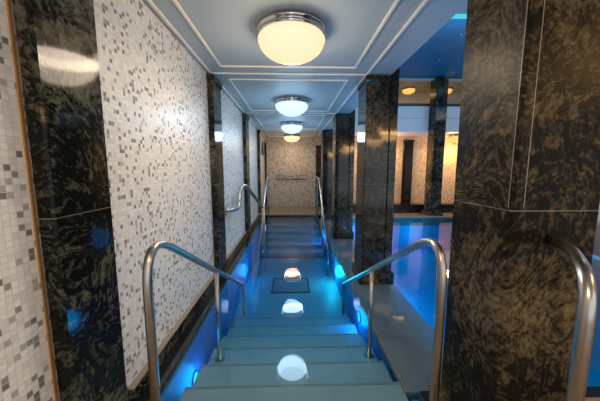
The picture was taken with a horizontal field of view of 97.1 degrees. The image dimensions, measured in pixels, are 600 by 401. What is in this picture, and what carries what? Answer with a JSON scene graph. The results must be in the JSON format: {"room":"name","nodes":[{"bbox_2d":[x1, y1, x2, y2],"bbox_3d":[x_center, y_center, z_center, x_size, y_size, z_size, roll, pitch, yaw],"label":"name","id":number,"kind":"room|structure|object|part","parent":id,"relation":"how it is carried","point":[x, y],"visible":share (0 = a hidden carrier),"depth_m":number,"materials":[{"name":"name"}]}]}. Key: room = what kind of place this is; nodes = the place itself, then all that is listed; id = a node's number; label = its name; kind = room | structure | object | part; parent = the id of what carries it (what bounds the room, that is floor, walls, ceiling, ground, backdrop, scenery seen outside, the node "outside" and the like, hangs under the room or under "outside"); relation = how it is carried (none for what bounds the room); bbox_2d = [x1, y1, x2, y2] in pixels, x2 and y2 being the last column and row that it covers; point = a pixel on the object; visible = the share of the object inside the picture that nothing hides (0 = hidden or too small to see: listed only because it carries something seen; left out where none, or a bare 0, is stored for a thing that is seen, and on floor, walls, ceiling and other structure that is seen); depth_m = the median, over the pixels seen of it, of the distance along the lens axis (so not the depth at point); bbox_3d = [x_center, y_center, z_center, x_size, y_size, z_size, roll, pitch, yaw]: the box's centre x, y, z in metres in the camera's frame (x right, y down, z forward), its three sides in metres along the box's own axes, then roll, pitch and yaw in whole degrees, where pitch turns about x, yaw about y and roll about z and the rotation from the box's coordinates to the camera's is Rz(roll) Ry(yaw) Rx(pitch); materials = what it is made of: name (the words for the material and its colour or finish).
{"room":"spa","nodes":[
{"label":"spa","id":0,"kind":"room"},
{"bbox_2d":[0,0,265,400],"bbox_3d":[-1.180,0.086,3.502,0.150,3.250,13.000,0,7,-2],"label":"wall","id":1,"kind":"structure","parent":0,"point":[154,94],"depth_m":1.71,"materials":[{"name":"tile"}]},
{"bbox_2d":[5,0,58,400],"bbox_3d":[-1.028,0.018,1.019,0.009,2.520,0.011,0,7,-2],"label":"trim","id":2,"kind":"structure","parent":1,"relation":"attached to","point":[8,2],"depth_m":1.01,"materials":[{"name":"gold metal"}]},
{"bbox_2d":[12,0,127,400],"bbox_3d":[-0.991,-0.038,1.192,0.089,2.422,0.375,0,7,-2],"label":"pilaster","id":3,"kind":"object","parent":1,"relation":"attached to","point":[57,40],"visible":1,"depth_m":1.13,"materials":[{"name":"stone"}]},
{"bbox_2d":[127,214,259,400],"bbox_3d":[-1.122,0.818,4.740,0.035,0.100,6.320,0,7,-2],"label":"baseboard","id":4,"kind":"structure","parent":1,"relation":"attached to","point":[133,395],"depth_m":2.22,"materials":[{"name":"black stone"}]},
{"bbox_2d":[127,213,259,389],"bbox_3d":[-1.119,0.762,4.734,0.042,0.012,6.320,0,7,-2],"label":"trim","id":5,"kind":"structure","parent":1,"relation":"attached to","point":[165,341],"depth_m":2.23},
{"bbox_2d":[206,73,226,269],"bbox_3d":[-1.059,-0.309,3.437,0.089,2.422,0.400,0,7,-2],"label":"pilaster","id":6,"kind":"object","parent":1,"relation":"attached to","point":[214,86],"visible":0.97,"depth_m":3.33,"materials":[{"name":"stone"}]},
{"bbox_2d":[225,184,263,216],"bbox_3d":[-0.948,-0.008,4.975,0.142,0.652,2.106,1,7,7],"label":"handrail","id":7,"kind":"object","parent":1,"relation":"attached to","point":[242,186],"visible":1,"depth_m":4.36,"materials":[{"name":"metal"}]},
{"bbox_2d":[242,113,250,230],"bbox_3d":[-1.127,-0.579,5.670,0.089,2.422,0.400,0,7,-2],"label":"pilaster","id":8,"kind":"object","parent":1,"relation":"attached to","point":[245,118],"visible":1,"depth_m":5.55,"materials":[{"name":"stone"}]},
{"bbox_2d":[257,130,260,212],"bbox_3d":[-1.192,-0.836,7.804,0.089,2.422,0.200,0,7,-2],"label":"pilaster","id":9,"kind":"object","parent":1,"relation":"attached to","point":[258,131],"visible":0.98,"depth_m":7.72,"materials":[{"name":"stone"}]},
{"bbox_2d":[161,218,263,400],"bbox_3d":[-1.058,1.232,4.727,0.160,0.640,6.750,0,7,-2],"label":"wall","id":10,"kind":"structure","parent":0,"point":[199,353],"depth_m":2.82,"materials":[{"name":"blue tile"}]},
{"bbox_2d":[192,370,198,385],"bbox_3d":[-0.895,1.528,2.274,0.012,0.120,0.120,0,7,-2],"label":"underwater light","id":11,"kind":"object","parent":10,"relation":"attached to","point":[196,371],"visible":0.58,"depth_m":2.25,"materials":[{"name":"glass"}]},
{"bbox_2d":[137,216,263,400],"bbox_3d":[-1.063,0.890,4.703,0.150,0.045,6.585,0,7,-2],"label":"trim","id":12,"kind":"structure","parent":10,"relation":"on","point":[169,365],"depth_m":2.33,"materials":[{"name":"black stone"}]},
{"bbox_2d":[260,215,320,217],"bbox_3d":[-0.139,0.483,8.033,2.200,0.094,0.065,0,7,-2],"label":"trim","id":13,"kind":"structure","parent":10,"relation":"attached to","point":[266,216],"depth_m":8.00,"materials":[{"name":"black stone"}]},
{"bbox_2d":[227,241,347,333],"bbox_3d":[-0.159,1.593,4.823,1.640,0.100,6.800,0,7,-2],"label":"floor","id":14,"kind":"structure","parent":0,"point":[324,299],"depth_m":4.51,"materials":[{"name":"tile"}]},
{"bbox_2d":[258,178,268,276],"bbox_3d":[-0.841,0.430,6.250,0.034,1.867,2.383,0,7,-2],"label":"handrail","id":15,"kind":"object","parent":14,"relation":"on","point":[263,211],"visible":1,"depth_m":6.20,"materials":[{"name":"metal"}]},
{"bbox_3d":[-0.806,1.255,5.166,0.032,0.490,0.032,0,7,-2],"label":"post","id":16,"kind":"part","parent":15,"relation":"part of","materials":[{"name":"metal"}]},
{"bbox_3d":[-0.840,0.665,6.252,0.026,1.160,0.026,0,7,-2],"label":"post","id":17,"kind":"part","parent":15,"relation":"part of","materials":[{"name":"metal"}]},
{"bbox_2d":[271,278,309,292],"bbox_3d":[-0.169,1.538,4.816,0.660,0.012,0.600,0,7,-2],"label":"floor drain","id":18,"kind":"object","parent":14,"relation":"on","point":[298,286],"visible":1,"depth_m":4.76,"materials":[{"name":"metal"}]},
{"bbox_2d":[261,220,323,256],"bbox_3d":[-0.203,0.967,7.154,1.515,0.541,1.788,0,7,-2],"label":"stairs","id":19,"kind":"structure","parent":14,"relation":"on","point":[283,238],"depth_m":6.98,"materials":[{"name":"stone"}]},
{"bbox_2d":[179,316,408,400],"bbox_3d":[-0.063,1.506,2.525,1.515,0.571,2.054,0,7,-2],"label":"stairs","id":20,"kind":"structure","parent":14,"relation":"on","point":[282,358],"depth_m":2.17,"materials":[{"name":"tile"}]},
{"bbox_2d":[142,240,245,400],"bbox_3d":[-0.724,0.890,2.382,0.090,1.641,2.318,0,7,-2],"label":"handrail","id":21,"kind":"object","parent":20,"relation":"on","point":[147,272],"visible":1,"depth_m":1.24,"materials":[{"name":"metal"}]},
{"bbox_3d":[-0.722,1.020,2.338,0.036,0.825,0.036,0,7,-2],"label":"post","id":22,"kind":"part","parent":21,"relation":"part of","materials":[{"name":"metal"}]},
{"bbox_3d":[-0.758,1.350,3.586,0.036,0.440,0.036,0,7,-2],"label":"post","id":23,"kind":"part","parent":21,"relation":"part of","materials":[{"name":"metal"}]},
{"bbox_2d":[342,238,446,400],"bbox_3d":[0.631,0.885,2.423,0.090,1.641,2.318,0,7,-2],"label":"handrail","id":24,"kind":"object","parent":20,"relation":"on","point":[441,289],"visible":1,"depth_m":1.28,"materials":[{"name":"metal"}]},
{"bbox_3d":[0.597,1.345,3.627,0.036,0.440,0.036,0,7,-2],"label":"post","id":25,"kind":"part","parent":24,"relation":"part of","materials":[{"name":"metal"}]},
{"bbox_3d":[0.633,1.015,2.379,0.036,0.825,0.036,0,7,-2],"label":"post","id":26,"kind":"part","parent":24,"relation":"part of","materials":[{"name":"metal"}]},
{"bbox_2d":[316,178,328,275],"bbox_3d":[0.513,0.425,6.290,0.034,1.867,2.383,0,7,-2],"label":"handrail","id":27,"kind":"object","parent":14,"relation":"on","point":[318,180],"visible":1,"depth_m":6.25,"materials":[{"name":"metal"}]},
{"bbox_3d":[0.514,0.660,6.293,0.026,1.160,0.026,0,7,-2],"label":"post","id":28,"kind":"part","parent":27,"relation":"part of","materials":[{"name":"metal"}]},
{"bbox_3d":[0.549,1.250,5.206,0.032,0.490,0.032,0,7,-2],"label":"post","id":29,"kind":"part","parent":27,"relation":"part of","materials":[{"name":"metal"}]},
{"bbox_2d":[264,137,320,224],"bbox_3d":[-0.200,-0.688,9.912,2.200,3.250,0.150,0,7,-2],"label":"wall","id":30,"kind":"structure","parent":0,"point":[283,157],"depth_m":9.78,"materials":[{"name":"tile"}]},
{"bbox_2d":[276,175,306,179],"bbox_3d":[-0.326,-0.850,9.771,1.140,0.165,0.085,0,7,-2],"label":"wall bar","id":31,"kind":"object","parent":30,"relation":"attached to","point":[276,175],"visible":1,"depth_m":9.75,"materials":[{"name":"metal"}]},
{"bbox_2d":[315,145,320,205],"bbox_3d":[0.674,-0.895,9.793,0.220,2.230,0.090,0,7,-2],"label":"pilaster","id":32,"kind":"object","parent":30,"relation":"attached to","point":[318,147],"visible":0.72,"depth_m":9.73,"materials":[{"name":"brown stone"}]},
{"bbox_2d":[142,0,467,137],"bbox_3d":[3.418,-1.594,3.438,9.350,0.100,13.000,0,7,-2],"label":"ceiling","id":33,"kind":"structure","parent":0,"point":[228,27],"depth_m":2.43,"materials":[{"name":"paint"}]},
{"bbox_2d":[146,0,265,137],"bbox_3d":[-1.083,-1.632,4.229,0.020,0.014,10.850,0,7,-2],"label":"trim","id":34,"kind":"structure","parent":33,"relation":"attached to","point":[150,2],"depth_m":2.31,"materials":[{"name":"paint"}]},
{"bbox_2d":[172,0,399,68],"bbox_3d":[-0.101,-1.367,2.029,1.510,0.012,1.841,0,7,-2],"label":"trim","id":35,"kind":"structure","parent":33,"relation":"attached to","point":[176,3],"depth_m":2.44,"materials":[{"name":"paint"}]},
{"bbox_2d":[229,79,347,111],"bbox_3d":[-0.169,-1.637,4.262,1.510,0.012,1.841,0,7,-2],"label":"trim","id":36,"kind":"structure","parent":33,"relation":"attached to","point":[230,80],"depth_m":3.37,"materials":[{"name":"paint"}]},
{"bbox_2d":[212,72,365,75],"bbox_3d":[-0.120,-1.503,3.151,1.840,0.012,0.022,0,7,-2],"label":"trim","id":37,"kind":"structure","parent":33,"relation":"attached to","point":[212,72],"depth_m":3.15,"materials":[{"name":"paint"}]},
{"bbox_2d":[254,115,325,128],"bbox_3d":[-0.237,-1.906,6.495,1.510,0.012,1.841,0,7,-2],"label":"trim","id":38,"kind":"structure","parent":33,"relation":"attached to","point":[254,115],"depth_m":5.60,"materials":[{"name":"paint"}]},
{"bbox_2d":[265,130,315,136],"bbox_3d":[-0.300,-2.159,8.588,1.510,0.012,1.561,0,7,-2],"label":"trim","id":39,"kind":"structure","parent":33,"relation":"attached to","point":[265,130],"depth_m":7.83,"materials":[{"name":"paint"}]},
{"bbox_2d":[259,129,322,129],"bbox_3d":[-0.256,-2.042,7.617,1.840,0.012,0.022,0,7,-2],"label":"trim","id":40,"kind":"structure","parent":33,"relation":"attached to","point":[259,129],"depth_m":7.60,"materials":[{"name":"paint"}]},
{"bbox_2d":[256,10,325,64],"bbox_3d":[-0.069,-1.263,2.163,0.566,0.250,0.566,0,7,-2],"label":"ceiling light","id":41,"kind":"object","parent":33,"relation":"attached to","point":[286,37],"visible":1,"depth_m":1.98,"materials":[{"name":"white glass"}]},
{"bbox_2d":[283,134,299,141],"bbox_3d":[-0.273,-2.072,8.861,0.566,0.250,0.566,0,7,-2],"label":"ceiling light","id":42,"kind":"object","parent":33,"relation":"attached to","point":[288,137],"visible":0.98,"depth_m":8.65,"materials":[{"name":"white glass"}]},
{"bbox_2d":[275,96,308,115],"bbox_3d":[-0.137,-1.533,4.396,0.566,0.250,0.566,0,7,-2],"label":"ceiling light","id":43,"kind":"object","parent":33,"relation":"attached to","point":[285,105],"visible":1,"depth_m":4.20,"materials":[{"name":"white glass"}]},
{"bbox_2d":[281,121,302,133],"bbox_3d":[-0.205,-1.803,6.629,0.566,0.250,0.566,0,7,-2],"label":"ceiling light","id":44,"kind":"object","parent":33,"relation":"attached to","point":[291,127],"visible":1,"depth_m":6.43,"materials":[{"name":"white glass"}]},
{"bbox_3d":[-0.205,-1.770,6.633,0.544,0.184,0.544,0,7,-2],"label":"globe","id":45,"kind":"part","parent":44,"relation":"part of","materials":[{"name":"white glass"}]},
{"bbox_2d":[260,113,334,113],"bbox_3d":[-0.188,-1.772,5.384,1.840,0.012,0.022,0,7,-2],"label":"trim","id":46,"kind":"structure","parent":33,"relation":"attached to","point":[260,113],"depth_m":5.38,"materials":[{"name":"paint"}]},
{"bbox_2d":[316,0,428,137],"bbox_3d":[0.766,-1.639,4.285,0.020,0.014,10.850,0,7,-2],"label":"trim","id":47,"kind":"structure","parent":33,"relation":"attached to","point":[424,2],"depth_m":2.36,"materials":[{"name":"paint"}]},
{"bbox_2d":[260,206,452,223],"bbox_3d":[3.334,0.467,8.975,9.200,0.280,2.200,0,7,-2],"label":"floor","id":48,"kind":"structure","parent":0,"point":[273,210],"depth_m":8.49,"materials":[{"name":"tile"}]},
{"bbox_2d":[264,143,266,205],"bbox_3d":[-1.256,-0.939,9.739,0.060,2.330,0.070,0,7,-2],"label":"post","id":49,"kind":"object","parent":48,"relation":"on","point":[264,143],"visible":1,"depth_m":9.70,"materials":[{"name":"brown stone"}]},
{"bbox_2d":[353,202,453,212],"bbox_3d":[4.493,0.227,8.669,6.500,0.270,0.440,0,7,-2],"label":"stone bench","id":50,"kind":"object","parent":48,"relation":"on","point":[445,206],"visible":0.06,"depth_m":8.46,"materials":[{"name":"black stone"}]},
{"bbox_3d":[4.493,0.123,8.657,6.500,0.060,0.440,0,7,-2],"label":"seat","id":51,"kind":"part","parent":50,"relation":"part of","materials":[{"name":"black stone"}]},
{"bbox_2d":[421,77,448,215],"bbox_3d":[4.044,-1.534,7.909,0.450,3.950,0.500,0,7,-2],"label":"column","id":52,"kind":"structure","parent":48,"relation":"on","point":[438,90],"depth_m":7.77,"materials":[{"name":"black stone"}]},
{"bbox_2d":[318,222,418,400],"bbox_3d":[0.907,1.406,4.959,0.500,0.880,6.450,0,7,-2],"label":"wall","id":53,"kind":"structure","parent":0,"point":[352,306],"depth_m":3.53,"materials":[{"name":"blue tile"}]},
{"bbox_2d":[357,312,360,322],"bbox_3d":[0.703,1.391,3.162,0.012,0.120,0.120,0,7,-2],"label":"underwater light","id":54,"kind":"object","parent":53,"relation":"attached to","point":[358,313],"visible":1,"depth_m":3.15,"materials":[{"name":"glass"}]},
{"bbox_2d":[318,219,443,397],"bbox_3d":[0.904,0.942,4.918,0.565,0.049,6.280,0,7,-2],"label":"ledge","id":55,"kind":"object","parent":53,"relation":"on","point":[404,337],"visible":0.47,"depth_m":2.53,"materials":[{"name":"stone"}]},
{"bbox_2d":[320,130,332,218],"bbox_3d":[0.858,-1.481,7.909,0.450,4.055,0.460,0,7,-2],"label":"granite column","id":56,"kind":"structure","parent":55,"relation":"on","point":[327,135],"depth_m":7.80,"materials":[{"name":"stone"}]},
{"bbox_2d":[330,110,354,238],"bbox_3d":[0.926,-1.212,5.676,0.450,4.055,0.460,0,7,-2],"label":"granite column","id":57,"kind":"structure","parent":55,"relation":"on","point":[343,124],"depth_m":5.58,"materials":[{"name":"stone"}]},
{"bbox_2d":[352,67,399,284],"bbox_3d":[0.994,-0.942,3.443,0.450,4.055,0.460,0,7,-2],"label":"granite column","id":58,"kind":"structure","parent":55,"relation":"on","point":[378,96],"depth_m":3.34,"materials":[{"name":"stone"}]},
{"bbox_2d":[419,386,599,400],"bbox_3d":[4.454,1.335,1.768,7.400,0.285,0.080,0,7,-2],"label":"trim","id":59,"kind":"structure","parent":53,"relation":"attached to","point":[590,391],"depth_m":1.66,"materials":[{"name":"black stone"}]},
{"bbox_2d":[353,93,460,202],"bbox_3d":[4.415,-1.819,9.347,7.000,4.330,0.180,0,7,-2],"label":"wall","id":60,"kind":"structure","parent":0,"point":[420,144],"depth_m":9.34,"materials":[{"name":"tile"}]},
{"bbox_2d":[401,140,414,202],"bbox_3d":[3.769,-0.920,9.330,0.380,2.390,0.090,0,7,-2],"label":"pilaster","id":61,"kind":"object","parent":60,"relation":"attached to","point":[407,162],"visible":0.79,"depth_m":9.30,"materials":[{"name":"black stone"}]},
{"bbox_2d":[355,103,460,136],"bbox_3d":[4.436,-2.870,8.545,7.000,1.450,1.220,0,7,-2],"label":"balcony","id":62,"kind":"object","parent":60,"relation":"attached to","point":[413,118],"visible":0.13,"depth_m":7.98,"materials":[{"name":"paint"}]},
{"bbox_3d":[4.452,-2.868,7.982,7.000,0.080,0.100,0,7,-2],"label":"rail","id":63,"kind":"part","parent":62,"relation":"part of","materials":[{"name":"metal"}]},
{"bbox_2d":[448,134,457,142],"bbox_3d":[5.184,-2.033,8.700,0.566,0.250,0.566,0,7,-2],"label":"ceiling light","id":64,"kind":"object","parent":62,"relation":"attached to","point":[453,137],"visible":0.55,"depth_m":8.59,"materials":[{"name":"yellow glass"}]},
{"bbox_2d":[399,78,461,92],"bbox_3d":[4.437,-3.635,8.413,7.000,0.100,1.300,0,7,-2],"label":"ceiling","id":65,"kind":"structure","parent":0,"point":[422,85],"depth_m":8.10,"materials":[{"name":"paint"}]},
{"bbox_2d":[402,87,415,94],"bbox_3d":[3.484,-3.503,8.501,0.412,0.182,0.412,0,7,-2],"label":"ceiling light","id":66,"kind":"object","parent":65,"relation":"attached to","point":[407,90],"visible":1,"depth_m":8.38,"materials":[{"name":"yellow glass"}]},
{"bbox_2d":[399,19,465,78],"bbox_3d":[4.505,-3.412,6.149,7.000,0.080,3.250,0,7,-2],"label":"ceiling","id":67,"kind":"structure","parent":0,"point":[442,55],"depth_m":6.22,"materials":[{"name":"teal paint"}]},
{"bbox_2d":[456,3,467,13],"bbox_3d":[4.614,-2.931,2.583,7.000,0.100,3.950,0,7,-2],"label":"ceiling","id":68,"kind":"structure","parent":0,"point":[463,10],"depth_m":4.32,"materials":[{"name":"paint"}]},
{"bbox_2d":[451,14,466,18],"bbox_3d":[4.556,-3.098,4.506,7.000,0.030,0.090,0,7,-2],"label":"trim","id":69,"kind":"structure","parent":68,"relation":"attached to","point":[456,16],"depth_m":4.42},
{"bbox_2d":[352,225,599,386],"bbox_3d":[4.359,1.522,4.952,7.400,0.850,6.800,0,7,-2],"label":"swimming pool","id":70,"kind":"structure","parent":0,"point":[415,273],"depth_m":6.18,"materials":[{"name":"blue liquid"}]},
{"bbox_2d":[585,397,599,400],"bbox_3d":[3.622,1.611,-0.491,9.200,0.280,4.420,0,7,-2],"label":"floor","id":71,"kind":"structure","parent":0,"point":[591,398],"depth_m":1.62,"materials":[{"name":"tile"}]},
{"bbox_2d":[439,0,599,400],"bbox_3d":[1.062,-0.672,1.211,0.450,4.055,0.460,0,7,-2],"label":"granite column","id":72,"kind":"structure","parent":71,"relation":"on","point":[528,162],"depth_m":1.14,"materials":[{"name":"stone"}]},
{"bbox_2d":[546,235,597,400],"bbox_3d":[0.927,0.723,0.985,0.090,1.128,0.470,4,8,29],"label":"handrail","id":73,"kind":"object","parent":71,"relation":"on","point":[586,315],"visible":1,"depth_m":0.78,"materials":[{"name":"metal"}]},
{"bbox_2d":[593,204,599,255],"bbox_3d":[8.174,-0.674,3.417,0.150,5.180,12.450,0,7,-2],"label":"wall","id":74,"kind":"structure","parent":0,"point":[596,250],"depth_m":7.12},
{"bbox_2d":[353,216,452,225],"bbox_3d":[4.528,0.596,7.894,6.880,0.284,0.050,0,7,-2],"label":"trim","id":75,"kind":"structure","parent":74,"relation":"attached to","point":[397,220],"depth_m":7.84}
]}

